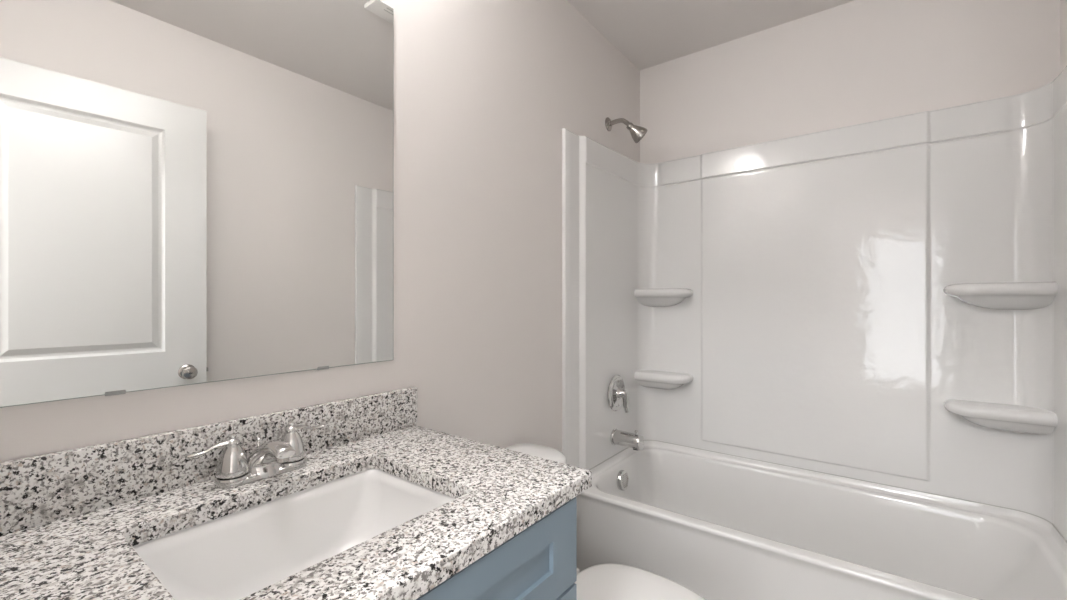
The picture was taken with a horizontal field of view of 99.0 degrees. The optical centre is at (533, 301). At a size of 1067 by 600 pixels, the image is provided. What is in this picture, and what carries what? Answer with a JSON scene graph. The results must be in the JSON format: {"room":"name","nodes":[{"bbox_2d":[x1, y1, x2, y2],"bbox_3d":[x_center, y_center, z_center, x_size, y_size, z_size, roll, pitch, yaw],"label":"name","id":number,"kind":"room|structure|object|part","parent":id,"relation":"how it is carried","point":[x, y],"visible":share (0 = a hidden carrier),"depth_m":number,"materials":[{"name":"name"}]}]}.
{"room":"bathroom","nodes":[
{"label":"bathroom","id":0,"kind":"room"},
{"bbox_2d":[0,0,639,461],"bbox_3d":[-0.190,-0.030,1.561,0.120,2.440,2.618,0,0,37],"label":"wall","id":1,"kind":"structure","parent":0,"point":[485,92],"depth_m":1.45,"materials":[{"name":"white paint"}]},
{"bbox_2d":[0,0,392,407],"bbox_3d":[-0.604,-0.311,0.911,0.005,0.940,0.762,0,0,37],"label":"wall mirror","id":2,"kind":"object","parent":1,"relation":"attached to","point":[192,191],"visible":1,"depth_m":0.85,"materials":[{"name":"clear glass"}]},
{"bbox_2d":[0,387,416,535],"bbox_3d":[-0.589,0.289,0.917,0.020,0.102,0.866,0,0,37],"label":"backsplash","id":3,"kind":"structure","parent":1,"relation":"attached to","point":[50,487],"depth_m":0.80,"materials":[{"name":"stone"}]},
{"bbox_2d":[605,117,647,142],"bbox_3d":[0.437,-0.808,2.147,0.195,0.138,0.080,0,0,17],"label":"shower fixture","id":4,"kind":"object","parent":1,"relation":"attached to","point":[637,133],"visible":1,"depth_m":2.11,"materials":[{"name":"silver metal"}]},
{"bbox_3d":[0.406,-0.833,2.144,0.115,0.053,0.021,0,0,37],"label":"shower arm","id":5,"kind":"part","parent":4,"relation":"part of","materials":[{"name":"silver metal"}]},
{"bbox_2d":[567,0,854,69],"bbox_3d":[0.465,-1.300,1.064,1.764,0.100,2.618,0,0,37],"label":"ceiling","id":6,"kind":"structure","parent":0,"point":[649,33],"depth_m":2.03,"materials":[{"name":"white paint"}]},
{"bbox_2d":[640,0,1059,163],"bbox_3d":[1.220,-0.030,2.059,1.524,2.440,0.120,0,0,37],"label":"wall","id":7,"kind":"structure","parent":0,"point":[855,62],"depth_m":1.91,"materials":[{"name":"white paint"}]},
{"bbox_2d":[1060,0,1066,72],"bbox_3d":[1.120,-0.030,0.567,0.120,2.440,2.618,0,0,37],"label":"wall","id":8,"kind":"structure","parent":0,"point":[1063,3],"depth_m":1.52,"materials":[{"name":"white paint"}]},
{"bbox_3d":[0.465,1.240,1.064,1.764,0.100,2.618,0,0,37],"label":"floor","id":9,"kind":"structure","parent":0,"visible":0},
{"bbox_2d":[416,497,576,599],"bbox_3d":[-0.386,0.780,0.727,0.572,0.820,0.799,0,0,37],"label":"vanity cabinet","id":10,"kind":"object","parent":9,"relation":"on","point":[539,562],"visible":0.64,"depth_m":0.76,"materials":[{"name":"blue wood"}]},
{"bbox_2d":[0,387,591,599],"bbox_3d":[-0.368,0.304,0.749,0.576,0.132,0.866,0,0,37],"label":"countertop","id":11,"kind":"structure","parent":10,"relation":"on","point":[71,520],"depth_m":0.74,"materials":[{"name":"stone"}]},
{"bbox_2d":[184,421,323,488],"bbox_3d":[-0.502,0.293,0.873,0.128,0.092,0.250,0,0,37],"label":"faucet","id":12,"kind":"object","parent":11,"relation":"on","point":[272,458],"visible":1,"depth_m":0.85,"materials":[{"name":"silver metal"}]},
{"bbox_3d":[-0.585,0.268,0.827,0.020,0.019,0.077,0,0,41],"label":"lever","id":13,"kind":"part","parent":12,"relation":"part of","materials":[{"name":"silver metal"}]},
{"bbox_3d":[-0.562,0.292,0.852,0.057,0.088,0.057,0,0,37],"label":"handle","id":14,"kind":"part","parent":12,"relation":"part of","materials":[{"name":"silver metal"}]},
{"bbox_3d":[-0.549,0.296,0.909,0.010,0.062,0.010,0,0,37],"label":"lift rod","id":15,"kind":"part","parent":12,"relation":"part of","materials":[{"name":"silver metal"}]},
{"bbox_3d":[-0.530,0.334,0.894,0.057,0.011,0.164,0,0,37],"label":"plate","id":16,"kind":"part","parent":12,"relation":"part of","materials":[{"name":"silver metal"}]},
{"bbox_3d":[-0.502,0.301,0.873,0.128,0.075,0.072,0,0,37],"label":"spout","id":17,"kind":"part","parent":12,"relation":"part of","materials":[{"name":"silver metal"}]},
{"bbox_3d":[-0.498,0.292,0.937,0.057,0.088,0.057,0,0,37],"label":"handle","id":18,"kind":"part","parent":12,"relation":"part of","materials":[{"name":"silver metal"}]},
{"bbox_3d":[-0.480,0.268,0.965,0.020,0.019,0.077,0,0,33],"label":"lever","id":19,"kind":"part","parent":12,"relation":"part of","materials":[{"name":"silver metal"}]},
{"bbox_2d":[132,468,454,599],"bbox_3d":[-0.360,0.451,0.750,0.359,0.161,0.468,0,0,37],"label":"sink","id":20,"kind":"object","parent":11,"relation":"in","point":[240,554],"visible":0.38,"depth_m":0.83,"materials":[{"name":"white ceramic"}]},
{"bbox_3d":[-0.046,0.818,0.720,0.020,0.554,0.397,0,0,37],"label":"door","id":21,"kind":"part","parent":10,"relation":"part of","materials":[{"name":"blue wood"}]},
{"bbox_2d":[506,444,705,599],"bbox_3d":[0.139,0.843,1.222,0.802,0.694,0.466,0,0,37],"label":"toilet","id":22,"kind":"object","parent":9,"relation":"on","point":[610,581],"visible":0.24,"depth_m":1.24,"materials":[{"name":"white ceramic"}]},
{"bbox_3d":[-0.087,0.515,1.394,0.234,0.038,0.466,0,0,37],"label":"tank lid","id":23,"kind":"part","parent":22,"relation":"part of","materials":[{"name":"white ceramic"}]},
{"bbox_3d":[0.275,0.778,1.119,0.461,0.024,0.374,0,0,37],"label":"seat lid","id":24,"kind":"part","parent":22,"relation":"part of","materials":[{"name":"white plastic"}]},
{"bbox_2d":[576,440,1066,599],"bbox_3d":[0.953,0.959,1.708,1.521,0.462,0.760,0,0,37],"label":"bathtub","id":25,"kind":"object","parent":9,"relation":"on","point":[718,526],"visible":0.78,"depth_m":1.69,"materials":[{"name":"white plastic"}]},
{"bbox_3d":[0.412,0.827,2.104,0.032,0.090,0.090,0,0,37],"label":"overflow plate","id":26,"kind":"part","parent":25,"relation":"part of","materials":[{"name":"silver metal"}]},
{"bbox_2d":[562,66,1066,541],"bbox_3d":[0.953,0.005,1.708,1.522,1.446,0.761,0,0,37],"label":"tub surround","id":27,"kind":"object","parent":25,"relation":"on","point":[884,301],"visible":0.98,"depth_m":1.86,"materials":[{"name":"white plastic"}]},
{"bbox_3d":[0.339,0.004,2.122,0.043,1.444,0.679,0,0,37],"label":"panel","id":28,"kind":"part","parent":27,"relation":"part of","materials":[{"name":"white plastic"}]},
{"bbox_2d":[608,375,628,412],"bbox_3d":[0.416,0.436,2.142,0.064,0.172,0.170,0,0,37],"label":"shower valve","id":29,"kind":"object","parent":27,"relation":"attached to","point":[617,394],"visible":1,"depth_m":2.13,"materials":[{"name":"silver metal"}]},
{"bbox_3d":[0.425,0.469,2.136,0.042,0.106,0.037,0,0,37],"label":"lever","id":30,"kind":"part","parent":29,"relation":"part of","materials":[{"name":"silver metal"}]},
{"bbox_2d":[610,428,643,450],"bbox_3d":[0.435,0.633,2.106,0.138,0.088,0.077,0,0,37],"label":"tub spout","id":31,"kind":"object","parent":27,"relation":"attached to","point":[635,441],"visible":1,"depth_m":2.08,"materials":[{"name":"silver metal"}]},
{"bbox_2d":[634,370,692,389],"bbox_3d":[0.651,0.408,2.312,0.288,0.092,0.141,0,0,37],"label":"shelf","id":32,"kind":"object","parent":27,"relation":"attached to","point":[643,379],"depth_m":2.28,"materials":[{"name":"white plastic"}]},
{"bbox_2d":[634,288,692,306],"bbox_3d":[0.651,-0.016,2.312,0.288,0.092,0.141,0,0,37],"label":"shelf","id":33,"kind":"object","parent":27,"relation":"attached to","point":[643,297],"depth_m":2.28,"materials":[{"name":"white plastic"}]},
{"bbox_2d":[943,399,1056,434],"bbox_3d":[1.617,0.408,1.579,0.288,0.092,0.141,0,0,37],"label":"shelf","id":34,"kind":"object","parent":27,"relation":"attached to","point":[996,416],"depth_m":1.56,"materials":[{"name":"white plastic"}]},
{"bbox_2d":[943,282,1056,309],"bbox_3d":[1.617,-0.016,1.579,0.288,0.092,0.141,0,0,37],"label":"shelf","id":35,"kind":"object","parent":27,"relation":"attached to","point":[956,295],"depth_m":1.55,"materials":[{"name":"white plastic"}]},
{"bbox_3d":[1.518,0.004,1.228,0.043,1.444,0.679,0,0,37],"label":"panel","id":36,"kind":"part","parent":27,"relation":"part of","materials":[{"name":"white plastic"}]}
]}

